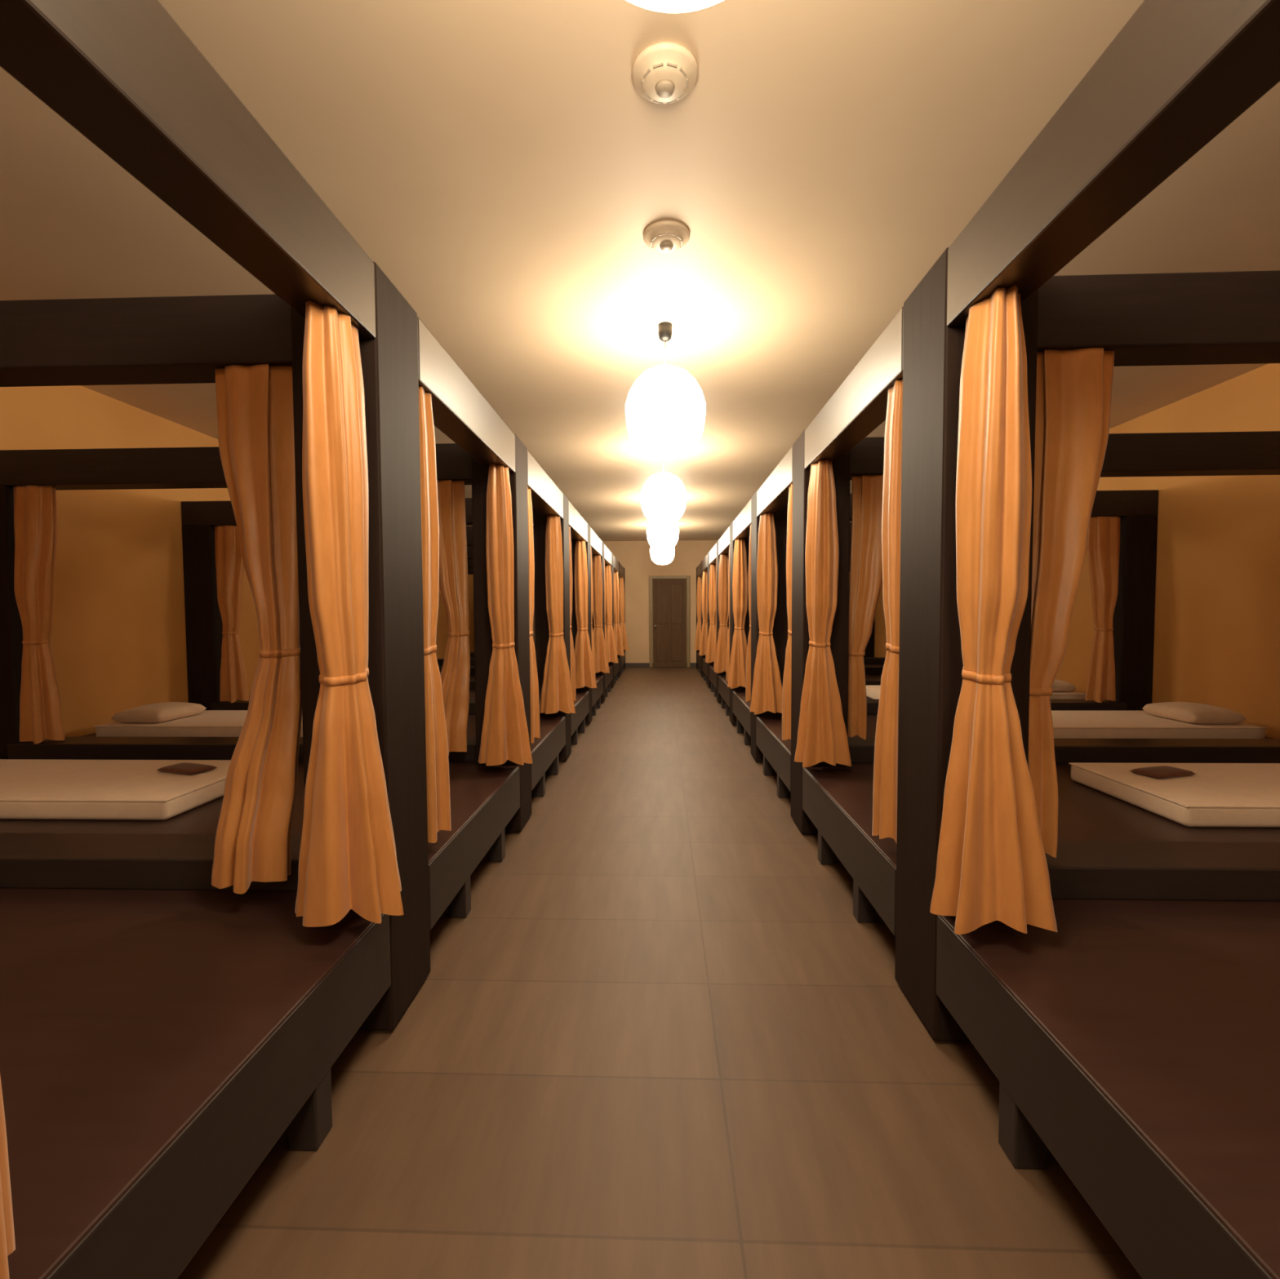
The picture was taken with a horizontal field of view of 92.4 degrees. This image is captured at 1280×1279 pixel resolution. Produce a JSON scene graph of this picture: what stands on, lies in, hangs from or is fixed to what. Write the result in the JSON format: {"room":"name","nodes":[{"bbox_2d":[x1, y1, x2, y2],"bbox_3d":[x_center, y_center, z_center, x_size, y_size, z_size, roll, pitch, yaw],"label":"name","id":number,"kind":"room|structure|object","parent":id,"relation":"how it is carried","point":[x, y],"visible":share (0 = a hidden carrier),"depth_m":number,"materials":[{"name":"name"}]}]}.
{"room":"massage parlor","nodes":[
{"label":"massage parlor","id":0,"kind":"room"},
{"bbox_2d":[0,385,474,737],"bbox_3d":[-4.020,-0.410,5.353,0.100,2.900,17.850,0,2,2],"label":"wall","id":1,"kind":"structure","parent":0,"point":[118,636],"depth_m":4.67,"materials":[{"name":"orange paint"}]},
{"bbox_2d":[533,540,717,662],"bbox_3d":[0.449,-0.812,14.171,8.230,2.900,0.100,0,2,2],"label":"wall","id":2,"kind":"structure","parent":0,"point":[638,565],"depth_m":14.11,"materials":[{"name":"beige paint"}]},
{"bbox_2d":[625,662,696,667],"bbox_3d":[0.504,0.589,14.170,1.930,0.100,0.020,0,2,2],"label":"baseboard","id":3,"kind":"structure","parent":2,"relation":"attached to","point":[627,664],"depth_m":14.18,"materials":[{"name":"brown wood"}]},
{"bbox_2d":[648,575,689,667],"bbox_3d":[0.677,-0.409,14.072,0.930,2.100,0.117,0,2,2],"label":"door","id":4,"kind":"structure","parent":2,"relation":"in","point":[671,597],"depth_m":14.08,"materials":[{"name":"brown wood"}]},
{"bbox_2d":[0,0,1279,541],"bbox_3d":[0.135,-1.924,5.145,8.430,0.100,18.050,0,2,2],"label":"ceiling","id":5,"kind":"structure","parent":0,"point":[503,164],"depth_m":2.40,"materials":[{"name":"beige paint"}]},
{"bbox_2d":[649,546,675,564],"bbox_3d":[0.418,-1.773,11.477,0.464,0.747,0.464,0,2,2],"label":"pendant lantern","id":6,"kind":"object","parent":5,"relation":"hanging from","point":[658,557],"visible":0.57,"depth_m":11.33,"materials":[{"name":"white plastic"}]},
{"bbox_2d":[646,521,679,550],"bbox_3d":[0.328,-1.658,8.831,0.464,0.747,0.464,0,2,2],"label":"pendant lantern","id":7,"kind":"object","parent":5,"relation":"hanging from","point":[660,536],"visible":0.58,"depth_m":8.67,"materials":[{"name":"white plastic"}]},
{"bbox_2d":[640,458,686,524],"bbox_3d":[0.237,-1.544,6.185,0.464,0.747,0.464,0,2,2],"label":"pendant lantern","id":8,"kind":"object","parent":5,"relation":"hanging from","point":[663,495],"visible":0.92,"depth_m":6.02,"materials":[{"name":"white plastic"}]},
{"bbox_2d":[631,40,698,103],"bbox_3d":[0.076,-1.704,1.877,0.204,0.058,0.204,0,2,2],"label":"smoke detector","id":9,"kind":"object","parent":5,"relation":"attached to","point":[665,72],"visible":1,"depth_m":1.84,"materials":[{"name":"beige plastic"}]},
{"bbox_2d":[625,321,706,458],"bbox_3d":[0.146,-1.430,3.539,0.464,0.747,0.464,0,2,2],"label":"pendant lantern","id":10,"kind":"object","parent":5,"relation":"hanging from","point":[665,406],"visible":1,"depth_m":3.38,"materials":[{"name":"white plastic"}]},
{"bbox_2d":[643,220,689,253],"bbox_3d":[0.116,-1.739,2.685,0.204,0.058,0.204,0,2,2],"label":"smoke detector","id":11,"kind":"object","parent":5,"relation":"attached to","point":[663,236],"visible":1,"depth_m":2.64,"materials":[{"name":"beige plastic"}]},
{"bbox_2d":[626,0,723,13],"bbox_3d":[0.053,-1.311,0.799,0.464,0.747,0.464,0,2,2],"label":"pendant lantern","id":12,"kind":"object","parent":5,"relation":"hanging from","point":[661,6],"visible":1,"depth_m":0.94,"materials":[{"name":"white glass"}]},
{"bbox_2d":[177,666,1142,1278],"bbox_3d":[0.150,1.073,5.274,8.430,0.100,18.050,0,2,2],"label":"floor","id":13,"kind":"structure","parent":0,"point":[658,1037],"depth_m":1.61,"materials":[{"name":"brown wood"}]},
{"bbox_2d":[0,0,430,1278],"bbox_3d":[-2.430,0.084,1.307,3.348,2.245,1.663,0,2,2],"label":"canopy bed","id":14,"kind":"object","parent":13,"relation":"on","point":[162,1028],"visible":0.73,"depth_m":1.42,"materials":[{"name":"brown wood"}]},
{"bbox_2d":[0,1076,15,1278],"bbox_3d":[-0.844,-0.008,0.652,0.181,1.584,0.195,0,2,2],"label":"curtain","id":15,"kind":"object","parent":14,"relation":"hanging from","point":[7,1244],"visible":1,"depth_m":0.77,"materials":[{"name":"orange fabric"}]},
{"bbox_2d":[211,364,302,894],"bbox_3d":[-1.165,-0.068,1.871,0.237,1.566,0.336,-1,3,-23],"label":"curtain","id":16,"kind":"object","parent":14,"relation":"hanging from","point":[255,402],"visible":0.97,"depth_m":1.86,"materials":[{"name":"orange fabric"}]},
{"bbox_2d":[294,301,404,927],"bbox_3d":[-0.793,-0.051,1.645,0.286,1.586,0.214,-1,3,-13],"label":"curtain","id":17,"kind":"object","parent":14,"relation":"hanging from","point":[348,859],"visible":1,"depth_m":1.59,"materials":[{"name":"orange fabric"}]},
{"bbox_2d":[0,316,531,930],"bbox_3d":[-2.373,0.012,2.969,3.348,2.245,1.663,0,2,2],"label":"canopy bed","id":18,"kind":"object","parent":13,"relation":"on","point":[487,802],"visible":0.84,"depth_m":3.47,"materials":[{"name":"brown wood"}]},
{"bbox_2d":[13,485,64,744],"bbox_3d":[-3.617,-0.150,3.680,0.283,1.534,0.151,0,2,2],"label":"curtain","id":19,"kind":"object","parent":18,"relation":"hanging from","point":[35,507],"visible":1,"depth_m":3.65,"materials":[{"name":"orange fabric"}]},
{"bbox_2d":[0,759,231,820],"bbox_3d":[-2.903,0.700,2.934,1.894,0.092,0.704,0,2,2],"label":"mattress","id":20,"kind":"object","parent":18,"relation":"on","point":[30,789],"visible":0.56,"depth_m":2.72,"materials":[{"name":"white fabric"}]},
{"bbox_2d":[156,762,217,774],"bbox_3d":[-2.225,0.632,3.018,0.240,0.028,0.130,1,3,19],"label":"folded cloth","id":21,"kind":"object","parent":20,"relation":"on","point":[184,768],"visible":1,"depth_m":2.98,"materials":[{"name":"brown fabric"}]},
{"bbox_2d":[418,386,451,843],"bbox_3d":[-0.791,-0.075,2.186,0.181,1.584,0.195,0,2,2],"label":"curtain","id":22,"kind":"object","parent":18,"relation":"hanging from","point":[438,803],"visible":0.38,"depth_m":2.17,"materials":[{"name":"orange fabric"}]},
{"bbox_2d":[436,480,470,755],"bbox_3d":[-1.108,-0.140,3.532,0.237,1.566,0.336,-1,3,-23],"label":"curtain","id":23,"kind":"object","parent":18,"relation":"hanging from","point":[455,673],"visible":0.77,"depth_m":3.52,"materials":[{"name":"orange fabric"}]},
{"bbox_2d":[478,463,532,765],"bbox_3d":[-0.736,-0.122,3.306,0.286,1.586,0.214,-1,3,-13],"label":"curtain","id":24,"kind":"object","parent":18,"relation":"hanging from","point":[504,733],"visible":1,"depth_m":3.25,"materials":[{"name":"orange fabric"}]},
{"bbox_2d":[78,450,571,796],"bbox_3d":[-2.317,-0.060,4.630,3.348,2.245,1.663,0,2,2],"label":"canopy bed","id":25,"kind":"object","parent":13,"relation":"on","point":[203,620],"visible":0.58,"depth_m":5.31,"materials":[{"name":"brown wood"}]},
{"bbox_2d":[93,710,302,737],"bbox_3d":[-2.846,0.628,4.595,1.894,0.092,0.704,0,2,2],"label":"mattress","id":26,"kind":"object","parent":25,"relation":"on","point":[208,723],"visible":0.32,"depth_m":4.27,"materials":[{"name":"white fabric"}]},
{"bbox_2d":[111,702,206,723],"bbox_3d":[-3.544,0.529,4.545,0.340,0.115,0.460,0,2,2],"label":"pillow","id":27,"kind":"object","parent":26,"relation":"on","point":[166,711],"visible":1,"depth_m":4.39,"materials":[{"name":"white fabric"}]},
{"bbox_2d":[214,525,248,702],"bbox_3d":[-3.560,-0.222,5.342,0.283,1.534,0.151,0,2,2],"label":"curtain","id":28,"kind":"object","parent":25,"relation":"hanging from","point":[229,566],"visible":0.95,"depth_m":5.31,"materials":[{"name":"orange fabric"}]},
{"bbox_2d":[527,486,539,742],"bbox_3d":[-0.735,-0.146,3.848,0.181,1.584,0.195,0,2,2],"label":"curtain","id":29,"kind":"object","parent":25,"relation":"hanging from","point":[534,685],"visible":0.38,"depth_m":3.84,"materials":[{"name":"orange fabric"}]},
{"bbox_2d":[539,515,575,714],"bbox_3d":[-0.679,-0.194,4.968,0.286,1.586,0.214,-1,3,-13],"label":"curtain","id":30,"kind":"object","parent":25,"relation":"hanging from","point":[557,695],"visible":1,"depth_m":4.91,"materials":[{"name":"orange fabric"}]},
{"bbox_2d":[438,527,604,715],"bbox_3d":[-2.203,-0.203,7.953,3.348,2.245,1.663,0,2,2],"label":"canopy bed","id":31,"kind":"object","parent":13,"relation":"on","point":[597,544],"visible":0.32,"depth_m":8.28,"materials":[{"name":"brown wood"}]},
{"bbox_2d":[591,550,595,672],"bbox_3d":[-0.621,-0.290,7.171,0.181,1.584,0.195,0,2,2],"label":"curtain","id":32,"kind":"object","parent":31,"relation":"hanging from","point":[593,640],"visible":0.23,"depth_m":7.17,"materials":[{"name":"orange fabric"}]},
{"bbox_2d":[591,555,609,673],"bbox_3d":[-0.566,-0.338,8.291,0.286,1.586,0.214,-1,3,-13],"label":"curtain","id":33,"kind":"object","parent":31,"relation":"hanging from","point":[601,656],"visible":0.87,"depth_m":8.23,"materials":[{"name":"orange fabric"}]},
{"bbox_2d":[436,544,613,697],"bbox_3d":[-2.146,-0.275,9.614,3.348,2.245,1.663,0,2,2],"label":"canopy bed","id":34,"kind":"object","parent":13,"relation":"on","point":[608,555],"visible":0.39,"depth_m":10.05,"materials":[{"name":"brown wood"}]},
{"bbox_2d":[604,560,607,654],"bbox_3d":[-0.564,-0.362,8.832,0.181,1.584,0.195,0,2,2],"label":"curtain","id":35,"kind":"object","parent":34,"relation":"hanging from","point":[606,640],"visible":0.18,"depth_m":8.84,"materials":[{"name":"orange fabric"}]},
{"bbox_2d":[604,564,617,662],"bbox_3d":[-0.509,-0.410,9.952,0.286,1.586,0.214,-1,3,-13],"label":"curtain","id":36,"kind":"object","parent":34,"relation":"hanging from","point":[611,649],"visible":0.77,"depth_m":9.89,"materials":[{"name":"orange fabric"}]},
{"bbox_2d":[466,501,591,744],"bbox_3d":[-2.260,-0.131,6.292,3.348,2.245,1.663,0,2,2],"label":"canopy bed","id":37,"kind":"object","parent":13,"relation":"on","point":[580,528],"visible":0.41,"depth_m":6.72,"materials":[{"name":"brown wood"}]},
{"bbox_2d":[568,526,576,701],"bbox_3d":[-0.678,-0.218,5.509,0.181,1.584,0.195,0,2,2],"label":"curtain","id":38,"kind":"object","parent":37,"relation":"hanging from","point":[571,646],"visible":0.2,"depth_m":5.51,"materials":[{"name":"orange fabric"}]},
{"bbox_2d":[573,540,596,688],"bbox_3d":[-0.622,-0.266,6.629,0.286,1.586,0.214,-1,3,-13],"label":"curtain","id":39,"kind":"object","parent":37,"relation":"hanging from","point":[584,669],"visible":0.99,"depth_m":6.57,"materials":[{"name":"orange fabric"}]},
{"bbox_2d":[467,555,620,684],"bbox_3d":[-2.089,-0.347,11.276,3.348,2.245,1.663,0,2,2],"label":"canopy bed","id":40,"kind":"object","parent":13,"relation":"on","point":[615,562],"visible":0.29,"depth_m":11.69,"materials":[{"name":"brown wood"}]},
{"bbox_2d":[613,569,616,647],"bbox_3d":[-0.507,-0.434,10.494,0.181,1.584,0.195,0,2,2],"label":"curtain","id":41,"kind":"object","parent":40,"relation":"hanging from","point":[613,570],"visible":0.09,"depth_m":10.50,"materials":[{"name":"orange fabric"}]},
{"bbox_2d":[613,571,624,656],"bbox_3d":[-0.452,-0.481,11.614,0.286,1.586,0.214,-1,3,-13],"label":"curtain","id":42,"kind":"object","parent":40,"relation":"hanging from","point":[620,649],"visible":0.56,"depth_m":11.56,"materials":[{"name":"orange fabric"}]},
{"bbox_2d":[534,563,625,675],"bbox_3d":[-2.032,-0.418,12.938,3.348,2.245,1.663,0,2,2],"label":"canopy bed","id":43,"kind":"object","parent":13,"relation":"on","point":[621,568],"visible":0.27,"depth_m":13.06,"materials":[{"name":"brown wood"}]},
{"bbox_2d":[619,576,622,636],"bbox_3d":[-0.450,-0.505,12.155,0.181,1.584,0.195,0,2,2],"label":"curtain","id":44,"kind":"object","parent":43,"relation":"hanging from","point":[620,576],"visible":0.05,"depth_m":12.17,"materials":[{"name":"orange fabric"}]},
{"bbox_2d":[620,577,628,650],"bbox_3d":[-0.395,-0.553,13.275,0.286,1.586,0.214,-1,3,-13],"label":"curtain","id":45,"kind":"object","parent":43,"relation":"hanging from","point":[624,641],"visible":0.52,"depth_m":13.23,"materials":[{"name":"orange fabric"}]},
{"bbox_2d":[696,562,701,674],"bbox_3d":[2.869,-0.437,12.769,3.296,2.245,1.663,0,2,2],"label":"canopy bed","id":46,"kind":"object","parent":13,"relation":"on","point":[699,567],"visible":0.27,"depth_m":13.01,"materials":[{"name":"brown wood"}]},
{"bbox_2d":[693,576,701,650],"bbox_3d":[1.305,-0.559,13.217,0.281,1.586,0.214,0,2,2],"label":"curtain","id":47,"kind":"object","parent":46,"relation":"hanging from","point":[699,580],"visible":0.57,"depth_m":13.17,"materials":[{"name":"orange fabric"}]},
{"bbox_2d":[699,583,701,644],"bbox_3d":[1.268,-0.511,12.103,0.192,1.586,0.173,-1,3,-22],"label":"curtain","id":48,"kind":"object","parent":46,"relation":"hanging from","point":[700,584],"visible":0.1,"depth_m":12.08,"materials":[{"name":"orange fabric"}]},
{"bbox_2d":[701,554,875,684],"bbox_3d":[2.812,-0.365,11.107,3.296,2.245,1.663,0,2,2],"label":"canopy bed","id":49,"kind":"object","parent":13,"relation":"on","point":[869,650],"visible":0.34,"depth_m":11.73,"materials":[{"name":"brown wood"}]},
{"bbox_2d":[698,571,707,656],"bbox_3d":[1.248,-0.488,11.555,0.281,1.586,0.214,0,2,2],"label":"curtain","id":50,"kind":"object","parent":49,"relation":"hanging from","point":[702,646],"visible":0.54,"depth_m":11.51,"materials":[{"name":"orange fabric"}]},
{"bbox_2d":[705,573,707,658],"bbox_3d":[1.211,-0.440,10.441,0.192,1.586,0.173,-1,3,-22],"label":"curtain","id":51,"kind":"object","parent":49,"relation":"hanging from","point":[706,639],"visible":0.2,"depth_m":10.42,"materials":[{"name":"orange fabric"}]},
{"bbox_2d":[707,542,885,697],"bbox_3d":[2.755,-0.293,9.446,3.296,2.245,1.663,0,2,2],"label":"canopy bed","id":52,"kind":"object","parent":13,"relation":"on","point":[712,554],"visible":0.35,"depth_m":9.98,"materials":[{"name":"brown wood"}]},
{"bbox_2d":[705,564,715,662],"bbox_3d":[1.191,-0.416,9.894,0.281,1.586,0.214,0,2,2],"label":"curtain","id":53,"kind":"object","parent":52,"relation":"hanging from","point":[712,582],"visible":0.7,"depth_m":9.84,"materials":[{"name":"orange fabric"}]},
{"bbox_2d":[714,561,716,667],"bbox_3d":[1.154,-0.368,8.780,0.192,1.586,0.173,-1,3,-22],"label":"curtain","id":54,"kind":"object","parent":52,"relation":"hanging from","point":[715,637],"visible":0.16,"depth_m":8.76,"materials":[{"name":"orange fabric"}]},
{"bbox_2d":[716,526,883,715],"bbox_3d":[2.698,-0.221,7.785,3.296,2.245,1.663,0,2,2],"label":"canopy bed","id":55,"kind":"object","parent":13,"relation":"on","point":[723,543],"visible":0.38,"depth_m":8.19,"materials":[{"name":"brown wood"}]},
{"bbox_2d":[714,553,728,673],"bbox_3d":[1.134,-0.344,8.232,0.281,1.586,0.214,0,2,2],"label":"curtain","id":56,"kind":"object","parent":55,"relation":"hanging from","point":[721,653],"visible":0.81,"depth_m":8.18,"materials":[{"name":"orange fabric"}]},
{"bbox_2d":[726,545,729,681],"bbox_3d":[1.097,-0.296,7.118,0.192,1.586,0.173,-1,3,-22],"label":"curtain","id":57,"kind":"object","parent":55,"relation":"hanging from","point":[728,634],"visible":0.22,"depth_m":7.10,"materials":[{"name":"orange fabric"}]},
{"bbox_2d":[729,499,880,745],"bbox_3d":[2.641,-0.150,6.123,3.296,2.245,1.663,0,2,2],"label":"canopy bed","id":58,"kind":"object","parent":13,"relation":"on","point":[740,528],"visible":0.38,"depth_m":6.53,"materials":[{"name":"brown wood"}]},
{"bbox_2d":[727,538,748,688],"bbox_3d":[1.077,-0.272,6.571,0.281,1.586,0.214,0,2,2],"label":"curtain","id":59,"kind":"object","parent":58,"relation":"hanging from","point":[737,671],"visible":0.94,"depth_m":6.52,"materials":[{"name":"orange fabric"}]},
{"bbox_2d":[745,524,751,702],"bbox_3d":[1.040,-0.224,5.457,0.192,1.586,0.173,-1,3,-22],"label":"curtain","id":60,"kind":"object","parent":58,"relation":"hanging from","point":[748,687],"visible":0.24,"depth_m":5.44,"materials":[{"name":"orange fabric"}]},
{"bbox_2d":[866,685,1085,699],"bbox_3d":[3.217,0.534,6.050,1.894,0.092,0.704,0,2,2],"label":"mattress","id":61,"kind":"object","parent":58,"relation":"on","point":[873,692],"visible":0.06,"depth_m":5.70,"materials":[{"name":"white fabric"}]},
{"bbox_2d":[1052,679,1075,692],"bbox_3d":[3.909,0.430,5.952,0.340,0.115,0.460,0,2,2],"label":"pillow","id":62,"kind":"object","parent":61,"relation":"on","point":[1058,686],"visible":0.24,"depth_m":5.74,"materials":[{"name":"white fabric"}]},
{"bbox_2d":[751,446,1272,798],"bbox_3d":[2.585,-0.078,4.462,3.296,2.245,1.663,0,2,2],"label":"canopy bed","id":63,"kind":"object","parent":13,"relation":"on","point":[1133,620],"visible":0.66,"depth_m":5.05,"materials":[{"name":"brown wood"}]},
{"bbox_2d":[749,512,782,714],"bbox_3d":[1.020,-0.201,4.909,0.281,1.586,0.214,0,2,2],"label":"curtain","id":64,"kind":"object","parent":63,"relation":"hanging from","point":[767,690],"visible":1,"depth_m":4.86,"materials":[{"name":"orange fabric"}]},
{"bbox_2d":[782,484,792,740],"bbox_3d":[0.983,-0.152,3.795,0.192,1.586,0.173,-1,3,-22],"label":"curtain","id":65,"kind":"object","parent":63,"relation":"hanging from","point":[786,697],"visible":0.23,"depth_m":3.78,"materials":[{"name":"orange fabric"}]},
{"bbox_2d":[786,613,788,641],"bbox_3d":[1.370,-0.259,5.175,0.316,1.496,0.149,-2,3,-27],"label":"curtain","id":66,"kind":"object","parent":63,"relation":"hanging from","point":[787,613],"visible":0.02,"depth_m":5.15,"materials":[{"name":"orange fabric"}]},
{"bbox_2d":[1085,515,1120,702],"bbox_3d":[3.842,-0.249,5.081,0.281,1.534,0.130,0,2,0],"label":"curtain","id":67,"kind":"object","parent":63,"relation":"hanging from","point":[1104,532],"visible":1,"depth_m":5.05,"materials":[{"name":"orange fabric"}]},
{"bbox_2d":[1051,711,1267,738],"bbox_3d":[3.160,0.606,4.389,1.894,0.092,0.704,0,2,2],"label":"mattress","id":68,"kind":"object","parent":63,"relation":"on","point":[1066,724],"visible":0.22,"depth_m":4.05,"materials":[{"name":"white fabric"}]},
{"bbox_2d":[1142,702,1245,724],"bbox_3d":[3.852,0.501,4.290,0.340,0.115,0.460,0,2,2],"label":"pillow","id":69,"kind":"object","parent":68,"relation":"on","point":[1187,712],"visible":1,"depth_m":4.14,"materials":[{"name":"white fabric"}]},
{"bbox_2d":[791,306,1279,936],"bbox_3d":[2.528,-0.006,2.800,3.296,2.245,1.663,0,2,2],"label":"canopy bed","id":70,"kind":"object","parent":13,"relation":"on","point":[834,803],"visible":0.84,"depth_m":3.35,"materials":[{"name":"brown wood"}]},
{"bbox_2d":[794,459,851,767],"bbox_3d":[0.964,-0.129,3.248,0.281,1.586,0.214,0,2,2],"label":"curtain","id":71,"kind":"object","parent":70,"relation":"hanging from","point":[822,736],"visible":1,"depth_m":3.20,"materials":[{"name":"orange fabric"}]},
{"bbox_2d":[847,474,883,740],"bbox_3d":[1.313,-0.187,3.514,0.316,1.496,0.149,-2,3,-27],"label":"curtain","id":72,"kind":"object","parent":70,"relation":"hanging from","point":[865,585],"visible":0.77,"depth_m":3.47,"materials":[{"name":"orange fabric"}]},
{"bbox_2d":[871,378,902,843],"bbox_3d":[0.926,-0.081,2.134,0.192,1.586,0.173,-1,3,-22],"label":"curtain","id":73,"kind":"object","parent":70,"relation":"hanging from","point":[886,748],"visible":0.39,"depth_m":2.11,"materials":[{"name":"orange fabric"}]},
{"bbox_2d":[1068,762,1279,827],"bbox_3d":[3.103,0.678,2.727,1.894,0.092,0.704,0,2,2],"label":"mattress","id":74,"kind":"object","parent":70,"relation":"on","point":[1243,795],"visible":1,"depth_m":2.64,"materials":[{"name":"white fabric"}]},
{"bbox_2d":[1129,765,1195,778],"bbox_3d":[2.432,0.615,2.858,0.240,0.028,0.130,-1,3,-15],"label":"folded cloth","id":75,"kind":"object","parent":74,"relation":"on","point":[1162,771],"visible":1,"depth_m":2.82,"materials":[{"name":"brown fabric"}]},
{"bbox_2d":[894,0,1279,1278],"bbox_3d":[2.471,0.066,1.139,3.296,2.245,1.663,0,2,2],"label":"canopy bed","id":76,"kind":"object","parent":13,"relation":"on","point":[1135,1042],"visible":0.77,"depth_m":1.40,"materials":[{"name":"brown wood"}]},
{"bbox_2d":[929,284,1057,934],"bbox_3d":[0.907,-0.057,1.586,0.281,1.586,0.214,0,2,2],"label":"curtain","id":77,"kind":"object","parent":76,"relation":"hanging from","point":[992,864],"visible":1,"depth_m":1.54,"materials":[{"name":"orange fabric"}]},
{"bbox_2d":[1027,347,1114,857],"bbox_3d":[1.256,-0.115,1.852,0.316,1.496,0.149,-2,3,-27],"label":"curtain","id":78,"kind":"object","parent":76,"relation":"hanging from","point":[1073,388],"visible":0.7,"depth_m":1.80,"materials":[{"name":"orange fabric"}]},
{"bbox_2d":[848,363,1279,738],"bbox_3d":[4.305,-0.441,5.067,0.100,2.900,17.850,0,2,2],"label":"wall","id":79,"kind":"structure","parent":0,"point":[1216,643],"depth_m":4.55,"materials":[{"name":"orange paint"}]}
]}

